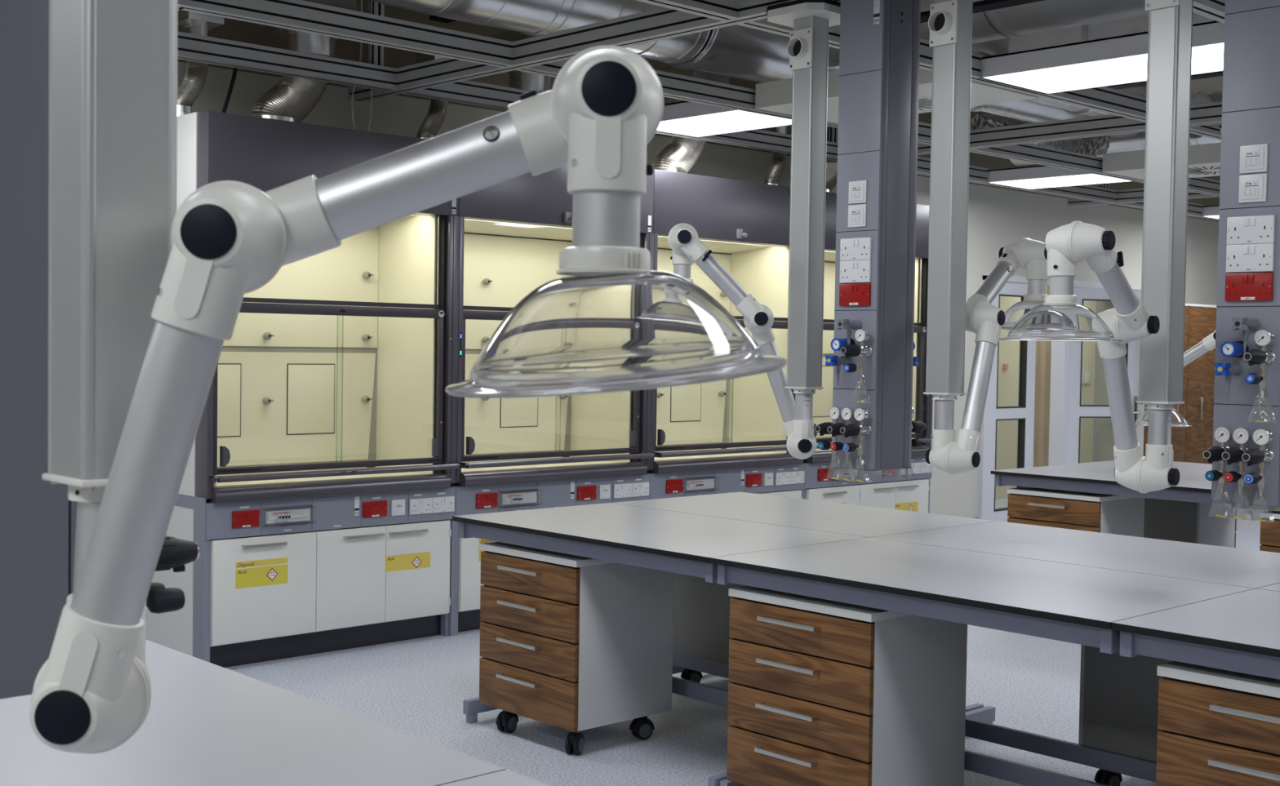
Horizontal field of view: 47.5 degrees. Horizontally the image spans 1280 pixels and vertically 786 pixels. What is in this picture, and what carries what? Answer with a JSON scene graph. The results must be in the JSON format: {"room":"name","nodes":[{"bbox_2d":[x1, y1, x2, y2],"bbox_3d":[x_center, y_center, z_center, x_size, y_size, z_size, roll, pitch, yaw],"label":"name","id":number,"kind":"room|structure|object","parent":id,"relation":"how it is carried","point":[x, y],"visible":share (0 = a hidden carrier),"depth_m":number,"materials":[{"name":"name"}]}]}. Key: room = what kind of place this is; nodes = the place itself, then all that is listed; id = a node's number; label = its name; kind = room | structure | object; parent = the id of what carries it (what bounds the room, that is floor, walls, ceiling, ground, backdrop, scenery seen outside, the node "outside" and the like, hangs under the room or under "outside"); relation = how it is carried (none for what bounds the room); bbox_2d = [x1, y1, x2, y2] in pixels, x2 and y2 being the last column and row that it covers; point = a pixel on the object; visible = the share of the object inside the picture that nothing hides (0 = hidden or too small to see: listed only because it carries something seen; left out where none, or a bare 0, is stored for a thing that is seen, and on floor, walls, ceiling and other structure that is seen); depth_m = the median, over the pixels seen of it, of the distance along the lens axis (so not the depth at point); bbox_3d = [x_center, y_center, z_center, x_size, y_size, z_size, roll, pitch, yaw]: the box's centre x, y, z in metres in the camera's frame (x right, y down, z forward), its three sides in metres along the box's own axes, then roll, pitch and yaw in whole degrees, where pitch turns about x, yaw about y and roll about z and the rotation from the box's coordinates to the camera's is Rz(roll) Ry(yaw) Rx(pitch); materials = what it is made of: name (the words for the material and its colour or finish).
{"room":"chemistry laboratory","nodes":[
{"label":"chemistry laboratory","id":0,"kind":"room"},
{"bbox_2d":[177,0,1220,518],"bbox_3d":[0.011,-0.843,10.342,20.200,4.300,0.100,-1,2,-43],"label":"wall","id":1,"kind":"structure","parent":0,"point":[998,217],"depth_m":12.57,"materials":[{"name":"white paint"}]},
{"bbox_2d":[986,282,1035,522],"bbox_3d":[3.423,0.119,13.523,0.832,2.280,0.076,-1,2,-43],"label":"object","id":2,"kind":"structure","parent":1,"relation":"in","point":[1024,413],"depth_m":13.58,"materials":[{"name":"white"}]},
{"bbox_2d":[977,273,1103,519],"bbox_3d":[3.900,0.076,14.009,2.270,2.350,0.150,-1,2,-43],"label":"trim","id":3,"kind":"structure","parent":1,"relation":"attached to","point":[1060,360],"depth_m":14.15,"materials":[{"name":"white paint"}]},
{"bbox_2d":[1066,287,1141,464],"bbox_3d":[4.558,0.112,14.290,0.820,2.280,0.134,0,2,-15],"label":"door","id":4,"kind":"structure","parent":1,"relation":"in","point":[1076,411],"depth_m":14.22,"materials":[{"name":"white"}]},
{"bbox_2d":[225,498,1274,785],"bbox_3d":[2.751,1.467,7.463,20.200,0.050,13.400,-1,2,-43],"label":"floor","id":5,"kind":"structure","parent":0,"point":[417,687],"depth_m":6.59,"materials":[{"name":"plastic"}]},
{"bbox_2d":[0,639,506,785],"bbox_3d":[-1.091,1.081,2.781,0.903,0.900,1.528,-1,2,-43],"label":"lab bench","id":6,"kind":"object","parent":5,"relation":"on","point":[206,723],"visible":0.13,"depth_m":2.63,"materials":[{"name":"grey laminate"}]},
{"bbox_2d":[209,531,316,667],"bbox_3d":[-2.147,1.035,7.594,0.576,0.654,0.834,-1,2,-43],"label":"base cabinet","id":7,"kind":"object","parent":5,"relation":"on","point":[263,588],"visible":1,"depth_m":7.32,"materials":[{"name":"white"}]},
{"bbox_2d":[145,110,459,662],"bbox_3d":[-1.850,-0.020,7.890,1.503,2.752,0.968,-1,2,-43],"label":"fume hood","id":8,"kind":"object","parent":5,"relation":"on","point":[328,406],"visible":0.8,"depth_m":7.97,"materials":[{"name":"metal"}]},
{"bbox_2d":[177,9,224,116],"bbox_3d":[-2.288,-1.724,7.411,0.258,0.664,0.192,-1,2,-43],"label":"hose","id":9,"kind":"object","parent":8,"relation":"on","point":[193,83],"visible":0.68,"depth_m":7.38,"materials":[{"name":"silver metal"}]},
{"bbox_2d":[231,509,259,528],"bbox_3d":[-1.959,0.626,7.226,0.147,0.086,0.016,-1,2,-43],"label":"socket","id":10,"kind":"object","parent":8,"relation":"attached to","point":[241,518],"depth_m":7.22,"materials":[{"name":"red"}]},
{"bbox_2d":[250,0,355,122],"bbox_3d":[-1.849,-1.784,7.794,0.528,0.776,0.348,-1,2,-43],"label":"ventilation duct","id":11,"kind":"object","parent":8,"relation":"on","point":[291,99],"visible":0.5,"depth_m":7.72,"materials":[{"name":"silver metal"}]},
{"bbox_2d":[306,520,451,655],"bbox_3d":[-1.628,1.027,8.081,0.845,0.654,0.834,-1,2,-43],"label":"base cabinet","id":12,"kind":"object","parent":5,"relation":"on","point":[381,584],"visible":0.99,"depth_m":7.80,"materials":[{"name":"white"}]},
{"bbox_2d":[457,537,497,632],"bbox_3d":[-1.056,1.019,8.619,0.576,0.654,0.834,-1,2,-43],"label":"base cabinet","id":13,"kind":"object","parent":5,"relation":"on","point":[469,552],"visible":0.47,"depth_m":8.20,"materials":[{"name":"white laminate"}]},
{"bbox_2d":[438,769,551,785],"bbox_3d":[-0.043,1.132,1.667,0.903,0.900,1.528,-1,2,-43],"label":"lab bench","id":14,"kind":"object","parent":5,"relation":"on","point":[505,777],"visible":1,"depth_m":2.45,"materials":[{"name":"grey"}]},
{"bbox_2d":[450,164,654,635],"bbox_3d":[-0.757,-0.035,8.917,1.497,2.752,0.968,-1,2,-43],"label":"fume hood","id":15,"kind":"object","parent":5,"relation":"on","point":[514,454],"visible":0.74,"depth_m":8.97,"materials":[{"name":"metal"}]},
{"bbox_2d":[415,52,447,139],"bbox_3d":[-1.197,-1.740,8.437,0.258,0.664,0.192,-1,2,-43],"label":"hose","id":16,"kind":"object","parent":15,"relation":"on","point":[434,118],"visible":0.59,"depth_m":8.40,"materials":[{"name":"silver metal"}]},
{"bbox_2d":[491,30,554,111],"bbox_3d":[-0.736,-1.800,8.840,0.528,0.776,0.348,-1,2,-43],"label":"hose","id":17,"kind":"object","parent":15,"relation":"on","point":[522,80],"visible":0.02,"depth_m":8.78,"materials":[{"name":"silver metal"}]},
{"bbox_2d":[479,542,674,755],"bbox_3d":[-0.283,1.041,6.120,0.577,0.792,0.628,-1,2,-43],"label":"drawer unit","id":18,"kind":"object","parent":5,"relation":"on","point":[573,643],"visible":0.99,"depth_m":5.91,"materials":[{"name":"wood"}]},
{"bbox_2d":[452,502,868,785],"bbox_3d":[0.043,0.997,5.979,0.903,0.900,1.528,-1,2,-43],"label":"lab bench","id":19,"kind":"object","parent":5,"relation":"on","point":[670,541],"visible":0.5,"depth_m":5.83,"materials":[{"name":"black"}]},
{"bbox_2d":[452,502,868,563],"bbox_3d":[0.049,0.557,5.965,0.903,0.020,1.528,-1,2,-43],"label":"countertop","id":20,"kind":"structure","parent":19,"relation":"on","point":[683,535],"depth_m":5.84,"materials":[{"name":"white laminate"}]},
{"bbox_2d":[672,573,746,683],"bbox_3d":[0.552,1.027,6.962,0.577,0.792,0.628,-1,2,-43],"label":"drawer unit","id":21,"kind":"object","parent":5,"relation":"on","point":[701,608],"visible":0.2,"depth_m":6.83,"materials":[{"name":"plastic"}]},
{"bbox_2d":[646,168,805,499],"bbox_3d":[0.333,-0.051,9.942,1.497,2.752,0.968,-1,2,-43],"label":"fume hood","id":22,"kind":"object","parent":5,"relation":"on","point":[726,436],"visible":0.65,"depth_m":9.93,"materials":[{"name":"metal"}]},
{"bbox_2d":[652,65,728,173],"bbox_3d":[0.289,-1.815,9.804,0.528,0.776,0.348,-1,2,-43],"label":"hose","id":23,"kind":"object","parent":22,"relation":"on","point":[680,154],"visible":0.44,"depth_m":9.70,"materials":[{"name":"silver metal"}]},
{"bbox_2d":[611,492,997,711],"bbox_3d":[0.703,0.987,6.600,0.903,0.900,1.528,-1,2,-43],"label":"lab bench","id":24,"kind":"object","parent":5,"relation":"on","point":[868,522],"visible":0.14,"depth_m":6.55,"materials":[{"name":"grey laminate"}]},
{"bbox_2d":[611,492,997,537],"bbox_3d":[0.710,0.548,6.586,0.903,0.020,1.528,-1,2,-43],"label":"countertop","id":25,"kind":"structure","parent":24,"relation":"on","point":[868,522],"depth_m":6.50,"materials":[{"name":"white laminate"}]},
{"bbox_2d":[806,484,859,505],"bbox_3d":[1.126,0.988,10.669,0.576,0.654,0.834,-1,2,-43],"label":"base cabinet","id":26,"kind":"object","parent":5,"relation":"on","point":[849,494],"visible":0.13,"depth_m":10.40,"materials":[{"name":"white laminate"}]},
{"bbox_2d":[726,586,967,785],"bbox_3d":[0.708,1.090,5.067,0.577,0.792,0.628,-1,2,-43],"label":"drawer unit","id":27,"kind":"object","parent":5,"relation":"on","point":[822,692],"visible":0.94,"depth_m":4.86,"materials":[{"name":"wood"}]},
{"bbox_2d":[803,191,933,513],"bbox_3d":[1.424,-0.067,10.967,1.497,2.752,0.968,-1,2,-43],"label":"fume hood","id":28,"kind":"object","parent":5,"relation":"on","point":[820,471],"visible":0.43,"depth_m":11.11,"materials":[{"name":"metal"}]},
{"bbox_2d":[763,124,791,185],"bbox_3d":[0.984,-1.771,10.487,0.258,0.664,0.192,-1,2,-43],"label":"hose","id":29,"kind":"object","parent":28,"relation":"on","point":[775,170],"visible":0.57,"depth_m":10.46,"materials":[{"name":"silver metal"}]},
{"bbox_2d":[857,479,929,513],"bbox_3d":[1.644,0.980,11.157,0.845,0.654,0.834,-1,2,-43],"label":"base cabinet","id":30,"kind":"object","parent":5,"relation":"on","point":[906,495],"visible":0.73,"depth_m":10.89,"materials":[{"name":"white"}]},
{"bbox_2d":[710,537,1254,785],"bbox_3d":[1.090,1.048,4.865,0.903,0.900,1.528,-1,2,-43],"label":"lab bench","id":31,"kind":"object","parent":5,"relation":"on","point":[1072,603],"visible":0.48,"depth_m":4.69,"materials":[{"name":"grey laminate"}]},
{"bbox_2d":[710,537,1254,629],"bbox_3d":[1.097,0.609,4.851,0.903,0.020,1.528,-1,2,-43],"label":"countertop","id":32,"kind":"structure","parent":31,"relation":"on","point":[1083,595],"depth_m":4.71,"materials":[{"name":"white laminate"}]},
{"bbox_2d":[870,520,1279,782],"bbox_3d":[1.751,1.039,5.487,0.903,0.900,1.528,-1,2,-43],"label":"lab bench","id":33,"kind":"object","parent":5,"relation":"on","point":[1235,566],"visible":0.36,"depth_m":5.39,"materials":[{"name":"grey laminate"}]},
{"bbox_2d":[870,520,1279,588],"bbox_3d":[1.758,0.599,5.473,0.903,0.020,1.528,-1,2,-43],"label":"countertop","id":34,"kind":"structure","parent":33,"relation":"on","point":[1235,566],"depth_m":5.43,"materials":[{"name":"white laminate"}]},
{"bbox_2d":[1007,487,1144,537],"bbox_3d":[2.672,0.997,8.962,0.577,0.792,0.628,-1,2,-43],"label":"drawer unit","id":35,"kind":"object","parent":5,"relation":"on","point":[1122,515],"visible":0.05,"depth_m":8.76,"materials":[{"name":"wood"}]},
{"bbox_2d":[990,464,1235,507],"bbox_3d":[3.024,0.953,8.795,0.903,0.900,1.528,-1,2,-43],"label":"lab bench","id":36,"kind":"object","parent":5,"relation":"on","point":[1195,488],"visible":0.29,"depth_m":8.66,"materials":[{"name":"grey laminate"}]},
{"bbox_2d":[990,464,1211,493],"bbox_3d":[3.030,0.514,8.781,0.903,0.020,1.528,-1,2,-43],"label":"countertop","id":37,"kind":"structure","parent":36,"relation":"on","point":[1188,482],"depth_m":8.83,"materials":[{"name":"white laminate"}]},
{"bbox_2d":[1078,644,1173,785],"bbox_3d":[2.055,1.101,5.364,0.577,0.792,0.628,-1,2,-43],"label":"drawer unit","id":38,"kind":"object","parent":5,"relation":"on","point":[1118,706],"visible":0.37,"depth_m":5.28,"materials":[{"name":"plastic"}]},
{"bbox_2d":[1070,460,1212,475],"bbox_3d":[3.684,0.944,9.416,0.903,0.900,1.528,-1,2,-43],"label":"lab bench","id":39,"kind":"object","parent":5,"relation":"on","point":[1183,467],"visible":0.03,"depth_m":9.61,"materials":[{"name":"grey"}]},
{"bbox_2d":[1099,301,1190,462],"bbox_3d":[5.143,0.164,14.768,0.850,2.165,0.534,-1,2,-43],"label":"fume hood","id":40,"kind":"object","parent":5,"relation":"on","point":[1107,443],"visible":0.1,"depth_m":14.66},
{"bbox_2d":[1143,497,1236,547],"bbox_3d":[3.576,0.986,9.739,0.577,0.792,0.628,-1,2,-43],"label":"drawer unit","id":41,"kind":"object","parent":5,"relation":"on","point":[1163,519],"visible":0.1,"depth_m":9.46,"materials":[{"name":"laminate"}]},
{"bbox_2d":[1111,588,1279,679],"bbox_3d":[2.138,1.100,3.752,0.903,0.900,1.528,-1,2,-43],"label":"lab bench","id":42,"kind":"object","parent":5,"relation":"on","point":[1239,632],"visible":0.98,"depth_m":3.92,"materials":[{"name":"grey laminate"}]},
{"bbox_2d":[1185,303,1216,464],"bbox_3d":[5.759,0.155,15.347,0.850,2.165,0.534,-1,2,-43],"label":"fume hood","id":43,"kind":"object","parent":5,"relation":"on","point":[1202,317],"visible":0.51,"depth_m":15.08,"materials":[{"name":"brown wood"}]},
{"bbox_2d":[1155,661,1279,785],"bbox_3d":[1.801,1.144,3.905,0.577,0.792,0.628,-1,2,-43],"label":"drawer unit","id":44,"kind":"object","parent":5,"relation":"on","point":[1218,727],"visible":0.87,"depth_m":3.83,"materials":[{"name":"wood"}]},
{"bbox_2d":[1259,511,1279,552],"bbox_3d":[3.749,1.050,7.818,0.577,0.792,0.628,-1,2,-43],"label":"drawer unit","id":45,"kind":"object","parent":5,"relation":"on","point":[1269,540],"visible":0.23,"depth_m":7.82,"materials":[{"name":"wood"}]},
{"bbox_2d":[995,285,1096,499],"bbox_3d":[4.297,-0.240,15.501,6.500,2.900,1.500,-1,2,-43],"label":"wall","id":46,"kind":"structure","parent":0,"point":[1009,350],"depth_m":16.20,"materials":[{"name":"beige paint"}]},
{"bbox_2d":[1191,75,1222,93],"bbox_3d":[3.708,-2.862,6.378,20.200,0.100,10.800,-1,2,-43],"label":"ceiling","id":47,"kind":"structure","parent":0,"point":[1215,83],"depth_m":14.29,"materials":[{"name":"grey paint"}]},
{"bbox_2d":[370,0,710,63],"bbox_3d":[-0.756,-2.394,7.585,2.762,0.953,0.522,-1,2,-43],"label":"spiral duct","id":48,"kind":"object","parent":47,"relation":"hanging from","point":[535,18],"visible":0.69,"depth_m":7.67,"materials":[{"name":"white metal"}]},
{"bbox_2d":[177,0,1225,220],"bbox_3d":[3.260,-2.180,6.427,16.800,1.280,9.440,-1,2,-43],"label":"grid","id":49,"kind":"object","parent":47,"relation":"hanging from","point":[467,56],"visible":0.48,"depth_m":7.53,"materials":[{"name":"metal"}]},
{"bbox_2d":[0,0,199,699],"bbox_3d":[-0.858,-0.515,1.903,0.550,1.888,0.236,-1,2,-43],"label":"column","id":50,"kind":"object","parent":49,"relation":"hanging from","point":[37,518],"visible":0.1,"depth_m":1.85,"materials":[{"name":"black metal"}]},
{"bbox_2d":[41,0,177,502],"bbox_3d":[-0.585,-0.663,1.617,0.306,1.564,0.306,-1,2,-43],"label":"post","id":51,"kind":"object","parent":49,"relation":"hanging from","point":[113,185],"visible":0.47,"depth_m":1.59,"materials":[{"name":"grey metal"}]},
{"bbox_2d":[29,44,786,754],"bbox_3d":[-0.245,0.008,1.613,0.812,0.786,0.368,1,2,10],"label":"extraction arm","id":52,"kind":"object","parent":51,"relation":"attached to","point":[620,324],"visible":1,"depth_m":1.52},
{"bbox_2d":[555,164,653,275],"bbox_3d":[-0.036,-0.187,1.559,0.106,0.119,0.106,-1,2,-43],"label":"connector","id":53,"kind":"object","parent":52,"relation":"attached to","point":[606,216],"depth_m":1.52,"materials":[{"name":"white plastic"}]},
{"bbox_2d":[444,270,786,398],"bbox_3d":[-0.025,-0.065,1.571,0.367,0.137,0.369,-1,2,-43],"label":"hood","id":54,"kind":"object","parent":52,"relation":"attached to","point":[589,331],"depth_m":1.46,"materials":[{"name":"clear glass"}]},
{"bbox_2d":[657,101,791,137],"bbox_3d":[0.476,-1.714,8.995,0.634,0.100,0.984,-1,2,-43],"label":"ceiling light","id":55,"kind":"object","parent":49,"relation":"attached to","point":[686,117],"visible":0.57,"depth_m":8.87,"materials":[{"name":"white plastic"}]},
{"bbox_2d":[665,24,839,83],"bbox_3d":[1.070,-2.225,9.311,2.240,0.594,0.594,-1,2,-43],"label":"duct","id":56,"kind":"object","parent":49,"relation":"hanging from","point":[737,51],"visible":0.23,"depth_m":8.65,"materials":[{"name":"silver metal"}]},
{"bbox_2d":[766,0,840,393],"bbox_3d":[0.685,-0.780,5.928,0.306,1.564,0.306,-1,2,-43],"label":"post","id":57,"kind":"object","parent":49,"relation":"hanging from","point":[807,47],"visible":0.98,"depth_m":5.89,"materials":[{"name":"metal"}]},
{"bbox_2d":[667,222,817,459],"bbox_3d":[0.352,-0.212,5.984,0.745,0.964,0.369,1,2,14],"label":"extraction arm","id":58,"kind":"object","parent":57,"relation":"attached to","point":[687,248],"visible":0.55,"depth_m":5.92},
{"bbox_2d":[670,256,693,283],"bbox_3d":[0.174,-0.505,6.021,0.106,0.119,0.106,-1,2,-43],"label":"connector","id":59,"kind":"object","parent":58,"relation":"attached to","point":[682,264],"depth_m":5.99,"materials":[{"name":"white plastic"}]},
{"bbox_2d":[786,27,813,71],"bbox_3d":[0.638,-1.388,5.856,0.046,0.157,0.116,-1,2,-43],"label":"socket","id":60,"kind":"object","parent":57,"relation":"attached to","point":[800,45],"depth_m":5.85,"materials":[{"name":"white plastic"}]},
{"bbox_2d":[814,0,925,482],"bbox_3d":[0.923,-0.607,5.682,0.550,1.888,0.236,-1,2,-43],"label":"column","id":61,"kind":"object","parent":49,"relation":"hanging from","point":[872,412],"visible":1,"depth_m":5.59,"materials":[{"name":"black metal"}]},
{"bbox_2d":[825,355,851,386],"bbox_3d":[0.763,-0.085,5.601,0.114,0.120,0.041,-1,2,-43],"label":"tap","id":62,"kind":"object","parent":61,"relation":"on","point":[843,378],"depth_m":5.61,"materials":[{"name":"blue plastic"}]},
{"bbox_2d":[835,319,862,345],"bbox_3d":[0.799,-0.222,5.561,0.114,0.120,0.041,-1,2,-43],"label":"tap","id":63,"kind":"object","parent":61,"relation":"on","point":[851,326],"depth_m":5.56,"materials":[{"name":"grey"}]},
{"bbox_2d":[839,283,871,306],"bbox_3d":[0.827,-0.379,5.600,0.016,0.086,0.147,-1,2,-43],"label":"socket","id":64,"kind":"object","parent":61,"relation":"attached to","point":[850,294],"depth_m":5.59,"materials":[{"name":"red"}]},
{"bbox_2d":[839,259,871,283],"bbox_3d":[0.829,-0.468,5.597,0.016,0.086,0.147,-1,2,-43],"label":"socket","id":65,"kind":"object","parent":61,"relation":"attached to","point":[851,271],"depth_m":5.59,"materials":[{"name":"white"}]},
{"bbox_2d":[840,237,871,261],"bbox_3d":[0.830,-0.554,5.595,0.016,0.086,0.147,-1,2,-43],"label":"socket","id":66,"kind":"object","parent":61,"relation":"attached to","point":[851,249],"depth_m":5.59,"materials":[{"name":"white"}]},
{"bbox_2d":[755,68,1038,123],"bbox_3d":[1.415,-1.689,8.135,0.760,0.146,1.380,-1,2,-43],"label":"ventilation duct","id":67,"kind":"object","parent":49,"relation":"attached to","point":[775,96],"visible":0.11,"depth_m":8.05,"materials":[{"name":"white metal"}]},
{"bbox_2d":[923,0,973,399],"bbox_3d":[1.139,-0.757,5.413,0.157,1.564,0.116,-1,2,-43],"label":"post","id":68,"kind":"object","parent":49,"relation":"hanging from","point":[949,21],"visible":1,"depth_m":5.39,"materials":[{"name":"grey metal"}]},
{"bbox_2d":[928,0,957,47],"bbox_3d":[1.108,-1.365,5.356,0.046,0.157,0.116,-1,2,-43],"label":"socket","id":69,"kind":"object","parent":68,"relation":"attached to","point":[943,19],"depth_m":5.36,"materials":[{"name":"white plastic"}]},
{"bbox_2d":[924,237,1048,475],"bbox_3d":[1.403,-0.157,5.660,0.761,0.916,0.369,0,2,-32],"label":"extraction arm","id":70,"kind":"object","parent":68,"relation":"attached to","point":[985,320],"visible":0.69,"depth_m":5.45},
{"bbox_2d":[1000,301,1044,329],"bbox_3d":[1.571,-0.308,5.760,0.369,0.112,0.369,-1,2,-43],"label":"hood","id":71,"kind":"object","parent":70,"relation":"attached to","point":[1016,311],"depth_m":5.68,"materials":[{"name":"clear plastic"}]},
{"bbox_2d":[1022,279,1048,301],"bbox_3d":[1.572,-0.422,5.756,0.106,0.119,0.106,-1,2,-43],"label":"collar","id":72,"kind":"object","parent":70,"relation":"attached to","point":[1037,288],"depth_m":5.72,"materials":[{"name":"white plastic"}]},
{"bbox_2d":[827,0,1148,66],"bbox_3d":[3.545,-2.123,6.052,0.624,0.624,7.100,-1,2,-43],"label":"duct","id":73,"kind":"object","parent":49,"relation":"hanging from","point":[1020,21],"visible":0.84,"depth_m":7.46,"materials":[{"name":"silver metal"}]},
{"bbox_2d":[970,50,1089,123],"bbox_3d":[2.847,-2.156,10.518,1.800,0.404,0.404,-1,2,-43],"label":"duct","id":74,"kind":"object","parent":49,"relation":"hanging from","point":[1022,110],"visible":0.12,"depth_m":10.29,"materials":[{"name":"white metal"}]},
{"bbox_2d":[969,113,1109,157],"bbox_3d":[3.121,-1.986,11.322,1.574,0.319,0.384,-1,2,-43],"label":"hose","id":75,"kind":"object","parent":49,"relation":"hanging from","point":[1095,146],"visible":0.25,"depth_m":11.30,"materials":[{"name":"white metal"}]},
{"bbox_2d":[986,164,1134,189],"bbox_3d":[3.390,-1.756,11.735,0.634,0.100,0.984,-1,2,-43],"label":"ceiling light","id":76,"kind":"object","parent":49,"relation":"attached to","point":[1042,176],"visible":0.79,"depth_m":11.65,"materials":[{"name":"white plastic"}]},
{"bbox_2d":[991,173,1128,188],"bbox_3d":[3.389,-1.713,11.736,0.594,0.009,0.944,-1,2,-43],"label":"diffuser","id":77,"kind":"object","parent":76,"relation":"attached to","point":[1022,180],"depth_m":11.70,"materials":[{"name":"white plastic"}]},
{"bbox_2d":[977,20,1224,94],"bbox_3d":[2.424,-1.622,7.041,0.634,0.100,1.424,-1,2,-43],"label":"ceiling light","id":78,"kind":"object","parent":49,"relation":"attached to","point":[1117,60],"visible":0.69,"depth_m":7.05,"materials":[{"name":"white plastic"}]},
{"bbox_2d":[986,43,1223,92],"bbox_3d":[2.423,-1.579,7.042,0.594,0.009,1.384,-1,2,-43],"label":"diffuser","id":79,"kind":"object","parent":78,"relation":"attached to","point":[1129,64],"depth_m":7.12,"materials":[{"name":"white plastic"}]},
{"bbox_2d":[1008,12,1214,53],"bbox_3d":[3.118,-2.190,8.258,0.440,0.420,2.100,-1,2,-43],"label":"duct","id":80,"kind":"object","parent":49,"relation":"hanging from","point":[1135,24],"visible":0.08,"depth_m":8.49,"materials":[{"name":"white metal"}]},
{"bbox_2d":[1009,90,1222,165],"bbox_3d":[5.244,-2.126,10.742,0.464,0.464,5.600,-1,2,-43],"label":"duct","id":81,"kind":"object","parent":49,"relation":"hanging from","point":[1134,141],"visible":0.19,"depth_m":11.81,"materials":[{"name":"white metal"}]},
{"bbox_2d":[1023,85,1213,139],"bbox_3d":[3.334,-2.078,10.183,2.350,0.364,0.364,-1,2,-43],"label":"duct","id":82,"kind":"object","parent":49,"relation":"hanging from","point":[1196,98],"visible":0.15,"depth_m":9.91,"materials":[{"name":"white metal"}]},
{"bbox_2d":[1102,142,1221,179],"bbox_3d":[4.271,-1.730,10.820,0.760,0.146,1.380,-1,2,-43],"label":"air diffuser","id":83,"kind":"object","parent":49,"relation":"attached to","point":[1204,159],"visible":0.42,"depth_m":10.87,"materials":[{"name":"white metal"}]},
{"bbox_2d":[1136,0,1193,409],"bbox_3d":[1.741,-0.728,4.805,0.306,1.564,0.306,-1,2,-43],"label":"post","id":84,"kind":"object","parent":49,"relation":"hanging from","point":[1170,28],"visible":1,"depth_m":4.77,"materials":[{"name":"grey metal"}]},
{"bbox_2d":[998,221,1179,493],"bbox_3d":[1.468,-0.092,4.590,0.804,0.867,0.369,0,2,-35],"label":"extraction arm","id":85,"kind":"object","parent":84,"relation":"attached to","point":[1060,317],"visible":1,"depth_m":4.53},
{"bbox_2d":[998,303,1123,342],"bbox_3d":[1.292,-0.217,4.461,0.369,0.112,0.369,-1,2,-43],"label":"hood","id":86,"kind":"object","parent":85,"relation":"attached to","point":[1045,322],"depth_m":4.35,"materials":[{"name":"clear plastic"}]},
{"bbox_2d":[1043,265,1079,304],"bbox_3d":[1.293,-0.331,4.457,0.106,0.119,0.106,-1,2,-43],"label":"collar","id":87,"kind":"object","parent":85,"relation":"attached to","point":[1061,282],"depth_m":4.42,"materials":[{"name":"white plastic"}]},
{"bbox_2d":[1202,0,1279,521],"bbox_3d":[1.974,-0.556,4.565,0.550,1.888,0.236,-1,2,-43],"label":"column","id":88,"kind":"object","parent":49,"relation":"hanging from","point":[1244,455],"visible":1,"depth_m":4.47,"materials":[{"name":"black metal"}]},
{"bbox_2d":[1214,362,1242,401],"bbox_3d":[1.814,-0.033,4.484,0.114,0.120,0.041,-1,2,-43],"label":"tap","id":89,"kind":"object","parent":88,"relation":"on","point":[1232,372],"depth_m":4.51,"materials":[{"name":"blue plastic"}]},
{"bbox_2d":[1231,317,1259,353],"bbox_3d":[1.851,-0.171,4.443,0.114,0.120,0.041,-1,2,-43],"label":"tap","id":90,"kind":"object","parent":88,"relation":"on","point":[1249,327],"depth_m":4.44,"materials":[{"name":"grey metal"}]},
{"bbox_2d":[1225,272,1273,301],"bbox_3d":[1.879,-0.327,4.483,0.016,0.086,0.147,-1,2,-43],"label":"socket","id":91,"kind":"object","parent":88,"relation":"attached to","point":[1239,286],"depth_m":4.48,"materials":[{"name":"red plastic"}]},
{"bbox_2d":[1226,243,1274,272],"bbox_3d":[1.880,-0.416,4.480,0.016,0.086,0.147,-1,2,-43],"label":"socket","id":92,"kind":"object","parent":88,"relation":"attached to","point":[1240,257],"depth_m":4.47,"materials":[{"name":"white plastic"}]},
{"bbox_2d":[1226,214,1275,244],"bbox_3d":[1.881,-0.502,4.477,0.016,0.086,0.147,-1,2,-43],"label":"socket","id":93,"kind":"object","parent":88,"relation":"attached to","point":[1241,229],"depth_m":4.47,"materials":[{"name":"white plastic"}]},
{"bbox_2d":[1238,173,1266,203],"bbox_3d":[1.885,-0.630,4.472,0.014,0.086,0.086,-1,2,-43],"label":"switch plate","id":94,"kind":"object","parent":88,"relation":"attached to","point":[1252,188],"depth_m":4.47,"materials":[{"name":"white plastic"}]},
{"bbox_2d":[1239,143,1267,173],"bbox_3d":[1.886,-0.721,4.469,0.014,0.086,0.086,-1,2,-43],"label":"switch plate","id":95,"kind":"object","parent":88,"relation":"attached to","point":[1253,157],"depth_m":4.47,"materials":[{"name":"white plastic"}]},
{"bbox_3d":[3.652,-0.823,8.718,0.306,1.564,0.306,-1,2,-43],"label":"post","id":96,"kind":"object","parent":49,"relation":"hanging from","visible":0},
{"bbox_2d":[1134,330,1215,426],"bbox_3d":[3.473,-0.096,9.058,0.368,0.643,0.816,-1,2,-43],"label":"extraction arm","id":97,"kind":"object","parent":96,"relation":"attached to","point":[1208,343],"visible":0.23,"depth_m":8.98},
{"bbox_2d":[1134,409,1192,426],"bbox_3d":[3.315,0.150,9.229,0.369,0.112,0.369,-1,2,-43],"label":"hood","id":98,"kind":"object","parent":97,"relation":"attached to","point":[1178,420],"depth_m":9.14,"materials":[{"name":"clear glass"}]},
{"bbox_2d":[920,0,1044,22],"bbox_3d":[2.022,-2.392,7.011,0.120,0.932,2.400,-1,2,-43],"label":"rail","id":99,"kind":"object","parent":47,"relation":"hanging from","point":[984,5],"visible":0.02,"depth_m":7.27,"materials":[{"name":"black"}]},
{"bbox_2d":[971,38,1008,55],"bbox_3d":[3.133,-2.626,9.694,0.564,0.564,4.000,-1,2,-43],"label":"duct","id":100,"kind":"object","parent":47,"relation":"hanging from","point":[999,46],"visible":0.02,"depth_m":10.20,"materials":[{"name":"silver"}]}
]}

